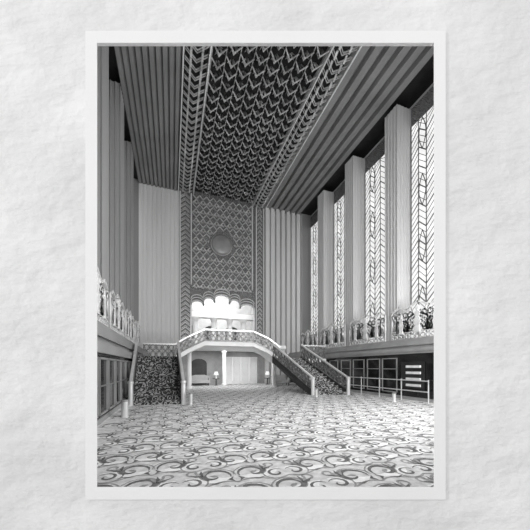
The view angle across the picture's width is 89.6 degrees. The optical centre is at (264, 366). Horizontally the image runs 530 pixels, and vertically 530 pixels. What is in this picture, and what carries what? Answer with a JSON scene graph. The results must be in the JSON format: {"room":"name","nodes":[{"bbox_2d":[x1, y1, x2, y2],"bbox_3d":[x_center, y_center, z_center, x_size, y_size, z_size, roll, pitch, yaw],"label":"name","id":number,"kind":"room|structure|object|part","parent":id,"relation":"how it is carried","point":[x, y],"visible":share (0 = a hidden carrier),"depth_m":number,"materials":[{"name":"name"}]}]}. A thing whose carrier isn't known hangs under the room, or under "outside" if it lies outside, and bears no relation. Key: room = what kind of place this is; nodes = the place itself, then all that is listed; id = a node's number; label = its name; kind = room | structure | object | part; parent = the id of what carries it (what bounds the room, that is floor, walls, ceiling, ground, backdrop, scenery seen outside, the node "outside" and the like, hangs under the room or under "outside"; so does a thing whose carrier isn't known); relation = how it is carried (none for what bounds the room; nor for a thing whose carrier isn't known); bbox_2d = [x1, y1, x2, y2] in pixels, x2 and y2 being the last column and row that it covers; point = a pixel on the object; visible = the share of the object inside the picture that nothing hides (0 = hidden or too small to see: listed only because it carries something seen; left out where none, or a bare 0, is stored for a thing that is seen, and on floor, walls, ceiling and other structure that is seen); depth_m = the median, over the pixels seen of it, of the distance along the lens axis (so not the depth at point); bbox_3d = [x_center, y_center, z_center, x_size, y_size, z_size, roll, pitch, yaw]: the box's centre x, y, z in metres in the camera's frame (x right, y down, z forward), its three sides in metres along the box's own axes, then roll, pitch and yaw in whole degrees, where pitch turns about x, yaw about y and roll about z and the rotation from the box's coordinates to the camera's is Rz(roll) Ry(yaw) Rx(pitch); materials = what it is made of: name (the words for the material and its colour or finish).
{"room":"cinema lobby","nodes":[
{"label":"cinema lobby","id":0,"kind":"room"},
{"bbox_2d":[97,353,132,418],"bbox_3d":[-7.531,0.600,12.654,2.000,2.000,20.746,0,0,-19],"label":"wall","id":1,"kind":"structure","parent":0,"point":[103,362],"depth_m":9.27,"materials":[{"name":"stone"}]},
{"bbox_2d":[97,357,98,417],"bbox_3d":[-4.420,0.550,6.853,0.050,1.660,1.010,0,0,-19],"label":"frame","id":2,"kind":"object","parent":1,"relation":"attached to","point":[97,357],"visible":0.26,"depth_m":7.28,"materials":[{"name":"metal"}]},
{"bbox_2d":[99,357,107,415],"bbox_3d":[-4.798,0.550,7.939,0.050,1.660,1.010,0,0,-19],"label":"frame","id":3,"kind":"object","parent":1,"relation":"attached to","point":[100,358],"visible":0.86,"depth_m":7.73,"materials":[{"name":"metal"}]},
{"bbox_2d":[108,358,115,409],"bbox_3d":[-5.176,0.550,9.024,0.050,1.660,1.010,0,0,-19],"label":"frame","id":4,"kind":"object","parent":1,"relation":"attached to","point":[109,359],"visible":0.87,"depth_m":8.86,"materials":[{"name":"metal"}]},
{"bbox_2d":[97,398,127,425],"bbox_3d":[-6.563,1.525,12.991,0.050,0.150,20.746,0,0,-19],"label":"baseboard","id":5,"kind":"structure","parent":1,"relation":"attached to","point":[104,417],"depth_m":8.46,"materials":[{"name":"stone"}]},
{"bbox_2d":[116,359,120,404],"bbox_3d":[-5.555,0.550,10.111,0.050,1.660,1.010,0,0,-19],"label":"frame","id":6,"kind":"object","parent":1,"relation":"attached to","point":[118,402],"visible":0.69,"depth_m":9.97,"materials":[{"name":"metal"}]},
{"bbox_2d":[97,320,147,358],"bbox_3d":[-7.478,-0.900,12.654,2.100,1.000,20.781,0,0,-19],"label":"trim","id":7,"kind":"structure","parent":1,"relation":"on","point":[109,342],"depth_m":9.43,"materials":[{"name":"paint"}]},
{"bbox_2d":[97,46,108,319],"bbox_3d":[-7.329,-8.450,11.086,1.250,14.100,1.200,0,0,-19],"label":"pier","id":8,"kind":"object","parent":7,"relation":"on","point":[102,51],"visible":0.23,"depth_m":10.95,"materials":[{"name":"paint"}]},
{"bbox_2d":[97,265,108,326],"bbox_3d":[-5.897,-2.478,9.329,0.140,2.216,3.600,0,0,-19],"label":"grille","id":9,"kind":"object","parent":7,"relation":"on","point":[102,294],"visible":0.41,"depth_m":10.05,"materials":[{"name":"metal"}]},
{"bbox_2d":[109,80,123,308],"bbox_3d":[-8.658,-8.450,14.901,1.250,14.100,1.200,0,0,-19],"label":"pier","id":10,"kind":"object","parent":7,"relation":"on","point":[116,104],"visible":0.48,"depth_m":14.53,"materials":[{"name":"paint"}]},
{"bbox_2d":[109,290,124,336],"bbox_3d":[-7.221,-2.478,13.130,0.140,2.216,3.550,0,0,-19],"label":"grille","id":11,"kind":"object","parent":7,"relation":"on","point":[116,313],"visible":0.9,"depth_m":12.61,"materials":[{"name":"metal"}]},
{"bbox_2d":[124,141,133,320],"bbox_3d":[-9.987,-8.450,18.716,1.250,14.100,1.200,0,0,-19],"label":"pier","id":12,"kind":"object","parent":7,"relation":"on","point":[128,151],"visible":0.43,"depth_m":18.36,"materials":[{"name":"paint"}]},
{"bbox_2d":[125,309,134,342],"bbox_3d":[-8.561,-2.478,16.979,0.140,2.216,3.600,0,0,-19],"label":"grille","id":13,"kind":"object","parent":7,"relation":"on","point":[129,324],"visible":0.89,"depth_m":16.48,"materials":[{"name":"metal"}]},
{"bbox_2d":[135,320,140,346],"bbox_3d":[-9.893,-2.478,20.803,0.140,2.216,3.500,0,0,-19],"label":"grille","id":14,"kind":"object","parent":7,"relation":"on","point":[137,326],"visible":0.81,"depth_m":20.66,"materials":[{"name":"metal"}]},
{"bbox_2d":[121,360,125,399],"bbox_3d":[-5.933,0.550,11.197,0.050,1.660,1.010,0,0,-19],"label":"frame","id":15,"kind":"object","parent":1,"relation":"attached to","point":[124,398],"visible":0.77,"depth_m":11.05,"materials":[{"name":"metal"}]},
{"bbox_2d":[126,361,129,397],"bbox_3d":[-6.311,0.550,12.283,0.050,1.660,1.010,0,0,-19],"label":"frame","id":16,"kind":"object","parent":1,"relation":"attached to","point":[126,361],"visible":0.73,"depth_m":11.81,"materials":[{"name":"metal"}]},
{"bbox_2d":[139,183,178,355],"bbox_3d":[-9.167,-7.000,23.201,3.250,17.200,0.350,0,0,-19],"label":"wall","id":17,"kind":"structure","parent":0,"point":[158,207],"depth_m":22.98,"materials":[{"name":"paint"}]},
{"bbox_2d":[179,189,264,344],"bbox_3d":[-3.840,-8.800,25.009,8.000,14.200,0.340,0,0,-19],"label":"wall","id":18,"kind":"structure","parent":0,"point":[213,215],"depth_m":24.66,"materials":[{"name":"paint"}]},
{"bbox_2d":[180,191,180,339],"bbox_3d":[-7.486,-8.600,23.559,0.100,13.800,0.180,0,0,-19],"label":"trim","id":19,"kind":"structure","parent":18,"relation":"attached to","point":[180,191],"depth_m":23.48,"materials":[{"name":"paint"}]},
{"bbox_2d":[191,193,191,284],"bbox_3d":[-6.598,-11.450,23.868,0.100,8.100,0.180,0,0,-19],"label":"trim","id":20,"kind":"structure","parent":18,"relation":"attached to","point":[191,193],"depth_m":23.79,"materials":[{"name":"paint"}]},
{"bbox_2d":[211,234,231,255],"bbox_3d":[-4.003,-11.350,24.719,2.000,2.000,0.240,0,0,-19],"label":"medallion","id":21,"kind":"object","parent":18,"relation":"attached to","point":[221,244],"visible":1,"depth_m":24.63,"materials":[{"name":"silver metal"}]},
{"bbox_2d":[190,289,254,342],"bbox_3d":[-3.840,-4.456,24.860,6.047,5.591,0.120,0,0,-19],"label":"trim","id":22,"kind":"structure","parent":18,"relation":"attached to","point":[214,293],"depth_m":24.69,"materials":[{"name":"white paint"}]},
{"bbox_2d":[251,207,252,289],"bbox_3d":[-1.234,-11.450,25.736,0.100,8.100,0.180,0,0,-19],"label":"trim","id":23,"kind":"structure","parent":18,"relation":"attached to","point":[251,207],"depth_m":25.65,"materials":[{"name":"paint"}]},
{"bbox_2d":[255,207,256,341],"bbox_3d":[-0.856,-8.600,25.868,0.100,13.800,0.180,0,0,-19],"label":"trim","id":24,"kind":"structure","parent":18,"relation":"attached to","point":[255,207],"depth_m":25.78,"materials":[{"name":"paint"}]},
{"bbox_2d":[263,208,263,342],"bbox_3d":[-0.148,-8.600,26.114,0.100,13.800,0.180,0,0,-19],"label":"trim","id":25,"kind":"structure","parent":18,"relation":"attached to","point":[263,208],"depth_m":26.02,"materials":[{"name":"paint"}]},
{"bbox_2d":[134,178,310,384],"bbox_3d":[-3.579,-7.150,25.173,18.200,17.500,0.300,0,0,-19],"label":"wall","id":26,"kind":"structure","parent":0,"point":[306,219],"depth_m":24.85,"materials":[{"name":"paint"}]},
{"bbox_2d":[191,359,206,384],"bbox_3d":[-5.976,0.425,24.148,1.400,2.350,0.060,0,0,-19],"label":"door","id":27,"kind":"structure","parent":26,"relation":"in","point":[198,366],"depth_m":24.14,"materials":[{"name":"grey wood"}]},
{"bbox_2d":[226,357,231,383],"bbox_3d":[-3.463,0.335,25.174,0.780,2.530,0.095,0,0,-19],"label":"door","id":28,"kind":"structure","parent":26,"relation":"in","point":[228,359],"depth_m":25.17,"materials":[{"name":"white paint"}]},
{"bbox_2d":[233,357,240,383],"bbox_3d":[-2.689,0.335,25.444,0.780,2.530,0.095,0,0,-19],"label":"door","id":29,"kind":"structure","parent":26,"relation":"in","point":[236,360],"depth_m":25.42,"materials":[{"name":"white paint"}]},
{"bbox_2d":[241,357,248,383],"bbox_3d":[-1.915,0.335,25.714,0.780,2.530,0.095,0,0,-19],"label":"door","id":30,"kind":"structure","parent":26,"relation":"in","point":[244,360],"depth_m":25.68,"materials":[{"name":"white paint"}]},
{"bbox_2d":[249,357,256,383],"bbox_3d":[-1.140,0.335,25.983,0.780,2.530,0.095,0,0,-19],"label":"door","id":31,"kind":"structure","parent":26,"relation":"in","point":[252,360],"depth_m":25.95,"materials":[{"name":"white paint"}]},
{"bbox_2d":[192,296,252,342],"bbox_3d":[-4.718,-5.050,27.530,8.600,6.700,4.900,0,0,-19],"label":"wall","id":32,"kind":"structure","parent":0,"point":[221,305],"depth_m":29.80,"materials":[{"name":"paint"}]},
{"bbox_2d":[205,326,217,339],"bbox_3d":[-5.928,-3.100,29.332,1.500,2.800,0.100,0,0,-19],"label":"door","id":33,"kind":"structure","parent":32,"relation":"in","point":[208,327],"depth_m":29.16,"materials":[{"name":"black metal"}]},
{"bbox_2d":[192,311,252,320],"bbox_3d":[-4.406,-5.050,26.633,8.000,0.500,0.800,0,0,-19],"label":"beam","id":34,"kind":"structure","parent":32,"relation":"attached to","point":[204,315],"depth_m":26.38,"materials":[{"name":"white paint"}]},
{"bbox_2d":[225,327,237,340],"bbox_3d":[-3.756,-3.100,30.089,1.500,2.800,0.100,0,0,-19],"label":"door","id":35,"kind":"structure","parent":32,"relation":"in","point":[233,328],"depth_m":30.14,"materials":[{"name":"black metal"}]},
{"bbox_2d":[176,341,277,361],"bbox_3d":[-2.624,-1.040,18.782,7.000,1.280,2.000,0,0,-19],"label":"bridge","id":36,"kind":"object","parent":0,"point":[266,353],"visible":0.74,"depth_m":18.23,"materials":[{"name":"white paint"}]},
{"bbox_2d":[175,329,279,355],"bbox_3d":[-2.282,-1.573,17.800,7.084,1.807,0.120,0,0,-19],"label":"balustrade","id":37,"kind":"object","parent":36,"relation":"attached to","point":[216,331],"visible":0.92,"depth_m":17.67,"materials":[{"name":"metal"}]},
{"bbox_3d":[-2.282,-1.930,17.800,7.084,1.093,0.120,0,0,-19],"label":"handrail","id":38,"kind":"part","parent":37,"relation":"part of","materials":[{"name":"silver metal"}]},
{"bbox_2d":[176,343,285,351],"bbox_3d":[-3.955,-1.575,24.884,8.300,0.250,10.400,0,0,-19],"label":"floor","id":39,"kind":"structure","parent":0,"point":[190,344],"depth_m":22.12,"materials":[{"name":"white paint"}]},
{"bbox_2d":[192,317,198,342],"bbox_3d":[-6.766,-3.250,25.811,0.760,3.100,0.760,0,0,-19],"label":"column","id":40,"kind":"structure","parent":39,"relation":"on","point":[194,319],"depth_m":25.59,"materials":[{"name":"white paint"}]},
{"bbox_2d":[210,318,217,339],"bbox_3d":[-5.067,-3.250,26.403,0.760,3.100,0.760,0,0,-19],"label":"column","id":41,"kind":"structure","parent":39,"relation":"on","point":[213,320],"depth_m":26.17,"materials":[{"name":"white paint"}]},
{"bbox_2d":[226,319,233,339],"bbox_3d":[-3.556,-3.250,26.929,0.760,3.100,0.760,0,0,-19],"label":"column","id":42,"kind":"structure","parent":39,"relation":"on","point":[229,321],"depth_m":26.71,"materials":[{"name":"white paint"}]},
{"bbox_2d":[240,320,246,340],"bbox_3d":[-2.233,-3.250,27.389,0.760,3.100,0.760,0,0,-19],"label":"column","id":43,"kind":"structure","parent":39,"relation":"on","point":[243,322],"depth_m":27.19,"materials":[{"name":"white paint"}]},
{"bbox_2d":[0,0,529,529],"bbox_3d":[4.350,-7.250,2.554,19.900,17.700,0.092,0,0,0],"label":"wall","id":44,"kind":"structure","parent":0,"point":[42,42],"depth_m":2.51,"materials":[{"name":"paint"}]},
{"bbox_2d":[85,31,445,499],"bbox_3d":[0.005,-0.953,2.501,3.371,4.387,0.005,0,0,0],"label":"picture frame","id":45,"kind":"object","parent":44,"relation":"attached to","point":[92,492],"visible":1,"depth_m":2.50,"materials":[{"name":"white"}]},
{"bbox_2d":[97,381,433,486],"bbox_3d":[0.281,1.698,14.393,20.000,0.205,33.000,0,0,-19],"label":"floor","id":46,"kind":"structure","parent":0,"point":[253,434],"depth_m":5.72,"materials":[{"name":"carpet"}]},
{"bbox_2d":[121,400,128,417],"bbox_3d":[-4.466,1.325,8.504,0.240,0.550,0.236,0,0,-19],"label":"urn","id":47,"kind":"object","parent":46,"relation":"on","point":[124,403],"visible":0.99,"depth_m":8.43,"materials":[{"name":"silver metal"}]},
{"bbox_2d":[127,338,185,405],"bbox_3d":[-5.250,0.002,13.090,2.440,3.197,4.410,0,0,-19],"label":"staircase","id":48,"kind":"structure","parent":46,"relation":"on","point":[154,380],"depth_m":12.59,"materials":[{"name":"carpet"}]},
{"bbox_3d":[-5.533,1.070,10.992,0.240,1.060,0.234,0,0,-19],"label":"newel post","id":49,"kind":"part","parent":48,"relation":"part of","materials":[{"name":"grey stone"}]},
{"bbox_3d":[-6.310,-0.485,12.918,0.120,2.223,4.035,0,0,-22],"label":"handrail","id":50,"kind":"part","parent":48,"relation":"part of","materials":[{"name":"silver metal"}]},
{"bbox_3d":[-6.310,-0.068,12.918,0.050,2.916,4.025,0,0,-22],"label":"balustrade panel","id":51,"kind":"part","parent":48,"relation":"part of","materials":[{"name":"fabric"}]},
{"bbox_3d":[-4.299,-0.068,13.513,0.050,2.917,4.222,0,0,-21],"label":"balustrade panel","id":52,"kind":"part","parent":48,"relation":"part of","materials":[{"name":"fabric"}]},
{"bbox_3d":[-4.299,-0.485,13.513,0.120,2.223,4.232,0,0,-21],"label":"handrail","id":53,"kind":"part","parent":48,"relation":"part of","materials":[{"name":"silver metal"}]},
{"bbox_3d":[-3.513,1.070,11.484,0.240,1.060,0.234,0,0,-19],"label":"newel post","id":54,"kind":"part","parent":48,"relation":"part of","materials":[{"name":"silver metal"}]},
{"bbox_2d":[186,353,192,388],"bbox_3d":[-5.610,0.080,19.754,0.480,3.040,0.473,0,0,-19],"label":"column","id":55,"kind":"structure","parent":46,"relation":"on","point":[189,374],"depth_m":19.61,"materials":[{"name":"white paint"}]},
{"bbox_2d":[189,393,192,404],"bbox_3d":[-3.140,1.350,11.296,0.168,0.500,0.165,0,0,-19],"label":"urn","id":56,"kind":"object","parent":46,"relation":"on","point":[190,394],"visible":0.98,"depth_m":11.24,"materials":[{"name":"silver metal"}]},
{"bbox_2d":[192,375,209,385],"bbox_3d":[-5.589,1.140,23.039,1.600,0.920,0.690,0,0,-19],"label":"settee","id":57,"kind":"object","parent":46,"relation":"on","point":[195,378],"visible":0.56,"depth_m":23.06,"materials":[{"name":"fabric"}]},
{"bbox_3d":[-5.676,0.915,23.289,1.600,0.470,0.160,0,0,-19],"label":"backrest","id":58,"kind":"part","parent":57,"relation":"part of","materials":[{"name":"fabric"}]},
{"bbox_3d":[-5.583,1.265,23.020,1.600,0.230,0.650,0,0,-19],"label":"seat","id":59,"kind":"part","parent":57,"relation":"part of","materials":[{"name":"fabric"}]},
{"bbox_2d":[221,350,226,385],"bbox_3d":[-3.571,0.080,23.323,0.480,3.040,0.473,0,0,-19],"label":"column","id":60,"kind":"structure","parent":46,"relation":"on","point":[224,352],"depth_m":23.17,"materials":[{"name":"white paint"}]},
{"bbox_2d":[271,350,276,386],"bbox_3d":[0.717,0.080,21.958,0.480,3.040,0.473,0,0,-19],"label":"column","id":61,"kind":"structure","parent":46,"relation":"on","point":[273,365],"depth_m":21.81,"materials":[{"name":"white paint"}]},
{"bbox_2d":[270,375,289,384],"bbox_3d":[1.334,1.140,23.226,1.600,0.920,0.690,0,0,-19],"label":"settee","id":62,"kind":"object","parent":46,"relation":"on","point":[279,378],"visible":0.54,"depth_m":23.25,"materials":[{"name":"fabric"}]},
{"bbox_3d":[1.247,0.915,23.477,1.600,0.470,0.160,0,0,-19],"label":"backrest","id":63,"kind":"part","parent":62,"relation":"part of","materials":[{"name":"fabric"}]},
{"bbox_3d":[1.341,1.265,23.207,1.600,0.230,0.650,0,0,-19],"label":"seat","id":64,"kind":"part","parent":62,"relation":"part of","materials":[{"name":"fabric"}]},
{"bbox_2d":[272,343,350,394],"bbox_3d":[2.752,0.002,16.696,2.155,3.197,4.838,0,0,-36],"label":"staircase","id":65,"kind":"structure","parent":46,"relation":"on","point":[306,375],"depth_m":16.41,"materials":[{"name":"carpet"}]},
{"bbox_3d":[1.609,-0.068,16.630,0.050,2.916,3.598,0,0,-37],"label":"balustrade panel","id":66,"kind":"part","parent":65,"relation":"part of","materials":[{"name":"fabric"}]},
{"bbox_3d":[1.609,-0.485,16.630,0.120,2.223,3.608,0,0,-37],"label":"handrail","id":67,"kind":"part","parent":65,"relation":"part of","materials":[{"name":"silver metal"}]},
{"bbox_3d":[2.713,1.070,15.134,0.240,1.060,0.234,0,0,-19],"label":"newel post","id":68,"kind":"part","parent":65,"relation":"part of","materials":[{"name":"silver metal"}]},
{"bbox_3d":[3.647,-0.485,17.075,0.120,2.223,4.058,0,0,-34],"label":"handrail","id":69,"kind":"part","parent":65,"relation":"part of","materials":[{"name":"silver metal"}]},
{"bbox_3d":[3.647,-0.068,17.075,0.050,2.916,4.048,0,0,-34],"label":"balustrade panel","id":70,"kind":"part","parent":65,"relation":"part of","materials":[{"name":"fabric"}]},
{"bbox_3d":[4.785,1.070,15.327,0.240,1.060,0.234,0,0,-19],"label":"newel post","id":71,"kind":"part","parent":65,"relation":"part of","materials":[{"name":"silver metal"}]},
{"bbox_2d":[337,376,428,403],"bbox_3d":[5.892,1.085,15.006,0.100,1.030,7.361,0,0,-19],"label":"railing","id":72,"kind":"object","parent":46,"relation":"on","point":[361,385],"visible":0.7,"depth_m":13.26,"materials":[{"name":"silver metal"}]},
{"bbox_3d":[5.886,0.620,15.022,0.045,0.045,7.327,0,0,-19],"label":"rail","id":73,"kind":"part","parent":72,"relation":"part of","materials":[{"name":"silver metal"}]},
{"bbox_3d":[5.886,1.100,15.022,0.045,0.045,7.327,0,0,-19],"label":"rail","id":74,"kind":"part","parent":72,"relation":"part of","materials":[{"name":"silver metal"}]},
{"bbox_2d":[392,393,395,401],"bbox_3d":[5.908,1.390,12.223,0.192,0.420,0.189,0,0,-19],"label":"urn","id":75,"kind":"object","parent":46,"relation":"on","point":[393,394],"visible":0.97,"depth_m":12.15,"materials":[{"name":"silver metal"}]},
{"bbox_3d":[2.071,0.500,20.047,4.100,2.200,2.700,0,0,-19],"label":"stair landing","id":76,"kind":"structure","parent":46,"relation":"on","visible":0},
{"bbox_2d":[302,345,325,357],"bbox_3d":[3.521,-1.090,19.228,1.948,0.950,0.120,0,0,-19],"label":"balustrade","id":77,"kind":"object","parent":76,"relation":"on","point":[317,346],"visible":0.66,"depth_m":19.31,"materials":[{"name":"metal"}]},
{"bbox_3d":[-6.688,0.500,16.678,2.020,2.200,3.300,0,0,-19],"label":"stair landing","id":78,"kind":"structure","parent":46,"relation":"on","visible":0},
{"bbox_2d":[143,343,174,355],"bbox_3d":[-7.193,-1.115,18.143,1.998,1.000,0.120,0,0,-19],"label":"balustrade","id":79,"kind":"object","parent":78,"relation":"on","point":[161,344],"visible":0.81,"depth_m":18.11,"materials":[{"name":"metal"}]},
{"bbox_3d":[-7.193,-1.575,18.143,1.998,0.080,0.120,0,0,-19],"label":"handrail","id":80,"kind":"part","parent":79,"relation":"part of","materials":[{"name":"silver metal"}]},
{"bbox_2d":[109,46,433,214],"bbox_3d":[0.051,-15.615,14.752,18.600,0.770,32.172,0,0,-19],"label":"ceiling","id":81,"kind":"structure","parent":0,"point":[254,94],"depth_m":16.25,"materials":[{"name":"paint"}]},
{"bbox_2d":[114,46,182,190],"bbox_3d":[-5.735,-15.670,13.197,3.150,0.340,21.303,0,0,-19],"label":"ceiling band","id":82,"kind":"object","parent":81,"relation":"attached to","point":[150,76],"visible":0.7,"depth_m":15.90,"materials":[{"name":"paint"}]},
{"bbox_2d":[178,46,184,192],"bbox_3d":[-4.001,-15.610,13.114,0.070,0.460,22.200,0,0,-19],"label":"trim","id":83,"kind":"structure","parent":81,"relation":"attached to","point":[183,46],"depth_m":16.04,"materials":[{"name":"grey paint"}]},
{"bbox_2d":[193,46,211,194],"bbox_3d":[-2.749,-15.610,13.319,0.070,0.460,22.635,0,0,-19],"label":"trim","id":84,"kind":"structure","parent":81,"relation":"attached to","point":[210,48],"depth_m":16.14,"materials":[{"name":"grey paint"}]},
{"bbox_2d":[252,46,334,206],"bbox_3d":[2.810,-15.610,14.232,0.070,0.460,24.568,0,0,-19],"label":"trim","id":85,"kind":"structure","parent":81,"relation":"attached to","point":[332,47],"depth_m":16.19,"materials":[{"name":"silver metal"}]},
{"bbox_2d":[264,46,361,210],"bbox_3d":[4.062,-15.610,14.438,0.070,0.460,25.004,0,0,-19],"label":"trim","id":86,"kind":"structure","parent":81,"relation":"attached to","point":[354,53],"depth_m":16.30,"materials":[{"name":"grey paint"}]},
{"bbox_2d":[267,46,433,214],"bbox_3d":[5.914,-15.670,15.170,3.850,0.340,25.238,0,0,-19],"label":"ceiling band","id":87,"kind":"object","parent":81,"relation":"attached to","point":[377,75],"visible":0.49,"depth_m":16.49,"materials":[{"name":"paint"}]},
{"bbox_2d":[265,207,301,382],"bbox_3d":[1.814,-7.000,26.867,3.900,17.200,0.650,0,0,-19],"label":"wall","id":88,"kind":"structure","parent":0,"point":[283,231],"depth_m":26.53,"materials":[{"name":"paint"}]},
{"bbox_2d":[288,352,433,399],"bbox_3d":[7.782,0.475,15.281,2.750,2.250,25.857,0,0,-19],"label":"wall","id":89,"kind":"structure","parent":0,"point":[428,358],"depth_m":14.50,"materials":[{"name":"stone"}]},
{"bbox_2d":[341,360,350,386],"bbox_3d":[5.402,0.425,17.871,0.050,1.800,1.050,0,0,-19],"label":"frame","id":90,"kind":"object","parent":89,"relation":"attached to","point":[341,360],"visible":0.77,"depth_m":17.55,"materials":[{"name":"metal"}]},
{"bbox_2d":[353,359,364,388],"bbox_3d":[5.830,0.425,16.644,0.050,1.800,1.050,0,0,-19],"label":"frame","id":91,"kind":"object","parent":89,"relation":"attached to","point":[363,368],"visible":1,"depth_m":16.17,"materials":[{"name":"wood"}]},
{"bbox_2d":[288,336,433,358],"bbox_3d":[7.702,-1.025,15.281,2.900,0.750,25.805,0,0,-19],"label":"trim","id":92,"kind":"structure","parent":89,"relation":"on","point":[421,344],"depth_m":14.64,"materials":[{"name":"stone"}]},
{"bbox_2d":[300,330,317,351],"bbox_3d":[4.130,-2.478,25.688,0.140,2.216,3.500,0,0,-19],"label":"grille","id":93,"kind":"object","parent":92,"relation":"on","point":[312,339],"visible":0.71,"depth_m":25.33,"materials":[{"name":"metal"}]},
{"bbox_2d":[318,190,333,348],"bbox_3d":[5.516,-8.450,23.989,1.200,14.100,0.960,0,0,-19],"label":"pier","id":94,"kind":"object","parent":92,"relation":"on","point":[325,198],"visible":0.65,"depth_m":23.57,"materials":[{"name":"paint"}]},
{"bbox_2d":[320,322,345,348],"bbox_3d":[5.462,-2.478,21.863,0.140,2.216,3.600,0,0,-19],"label":"grille","id":95,"kind":"object","parent":92,"relation":"on","point":[332,336],"visible":0.93,"depth_m":21.57,"materials":[{"name":"metal"}]},
{"bbox_2d":[345,155,364,345],"bbox_3d":[6.845,-8.450,20.174,1.200,14.100,0.960,0,0,-19],"label":"pier","id":96,"kind":"object","parent":92,"relation":"on","point":[355,167],"visible":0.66,"depth_m":19.79,"materials":[{"name":"paint"}]},
{"bbox_2d":[349,312,385,345],"bbox_3d":[6.803,-2.478,18.015,0.140,2.216,3.550,0,0,-19],"label":"grille","id":97,"kind":"object","parent":92,"relation":"on","point":[377,331],"visible":0.98,"depth_m":17.82,"materials":[{"name":"metal"}]},
{"bbox_2d":[385,104,410,340],"bbox_3d":[8.174,-8.450,16.359,1.200,14.100,0.960,0,0,-19],"label":"pier","id":98,"kind":"object","parent":92,"relation":"on","point":[398,121],"visible":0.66,"depth_m":15.97,"materials":[{"name":"paint"}]},
{"bbox_2d":[391,300,433,340],"bbox_3d":[8.127,-2.478,14.214,0.140,2.216,3.600,0,0,-19],"label":"grille","id":99,"kind":"object","parent":92,"relation":"on","point":[402,326],"visible":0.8,"depth_m":14.38,"materials":[{"name":"metal"}]},
{"bbox_2d":[290,382,433,402],"bbox_3d":[6.459,1.525,14.821,0.050,0.150,25.857,0,0,-19],"label":"baseboard","id":100,"kind":"structure","parent":89,"relation":"attached to","point":[351,390],"depth_m":13.79,"materials":[{"name":"stone"}]},
{"bbox_2d":[367,359,379,390],"bbox_3d":[6.257,0.425,15.416,0.050,1.800,1.050,0,0,-19],"label":"frame","id":101,"kind":"object","parent":89,"relation":"attached to","point":[367,359],"visible":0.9,"depth_m":15.49,"materials":[{"name":"metal"}]},
{"bbox_2d":[382,358,396,392],"bbox_3d":[6.652,0.425,14.283,0.050,1.800,1.050,0,0,-19],"label":"frame","id":102,"kind":"object","parent":89,"relation":"attached to","point":[382,358],"visible":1,"depth_m":14.30,"materials":[{"name":"metal"}]},
{"bbox_2d":[401,362,424,389],"bbox_3d":[7.089,0.400,12.900,0.115,1.300,1.300,0,0,-19],"label":"board","id":103,"kind":"object","parent":89,"relation":"attached to","point":[409,370],"visible":0.94,"depth_m":12.79,"materials":[{"name":"black metal"}]},
{"bbox_2d":[311,82,433,216],"bbox_3d":[9.298,-7.150,15.487,0.250,17.500,27.267,0,0,-19],"label":"wall","id":104,"kind":"structure","parent":0,"point":[427,90],"depth_m":18.42,"materials":[{"name":"paint"}]},
{"bbox_2d":[310,210,317,348],"bbox_3d":[5.298,-8.466,26.158,0.105,14.068,3.308,0,0,-19],"label":"window","id":105,"kind":"structure","parent":104,"relation":"in","point":[314,219],"depth_m":26.98,"materials":[{"name":"grey glass"}]},
{"bbox_3d":[5.310,-14.950,26.162,0.080,1.100,3.240,0,0,-19],"label":"transom panel","id":106,"kind":"part","parent":105,"relation":"part of","materials":[{"name":"grey"}]},
{"bbox_2d":[334,181,344,346],"bbox_3d":[6.660,-8.466,22.249,0.105,14.068,3.108,0,0,-19],"label":"window","id":107,"kind":"structure","parent":104,"relation":"in","point":[339,194],"depth_m":22.92,"materials":[{"name":"grey glass"}]},
{"bbox_3d":[6.672,-14.950,22.253,0.080,1.100,3.040,0,0,-19],"label":"transom panel","id":108,"kind":"part","parent":107,"relation":"part of","materials":[{"name":"grey"}]},
{"bbox_2d":[365,138,384,343],"bbox_3d":[7.989,-8.466,18.433,0.105,14.068,3.108,0,0,-19],"label":"window","id":109,"kind":"structure","parent":104,"relation":"in","point":[375,161],"depth_m":18.90,"materials":[{"name":"grey glass"}]},
{"bbox_3d":[8.001,-14.950,18.438,0.080,1.100,3.040,0,0,-19],"label":"transom panel","id":110,"kind":"part","parent":109,"relation":"part of","materials":[{"name":"grey"}]},
{"bbox_2d":[411,85,433,336],"bbox_3d":[9.318,-8.466,14.618,0.105,14.068,3.108,0,0,-19],"label":"window","id":111,"kind":"structure","parent":104,"relation":"in","point":[422,113],"depth_m":15.29,"materials":[{"name":"grey glass"}]},
{"bbox_3d":[9.329,-14.950,14.622,0.080,1.100,3.040,0,0,-19],"label":"transom panel","id":112,"kind":"part","parent":111,"relation":"part of","materials":[{"name":"grey"}]}
]}

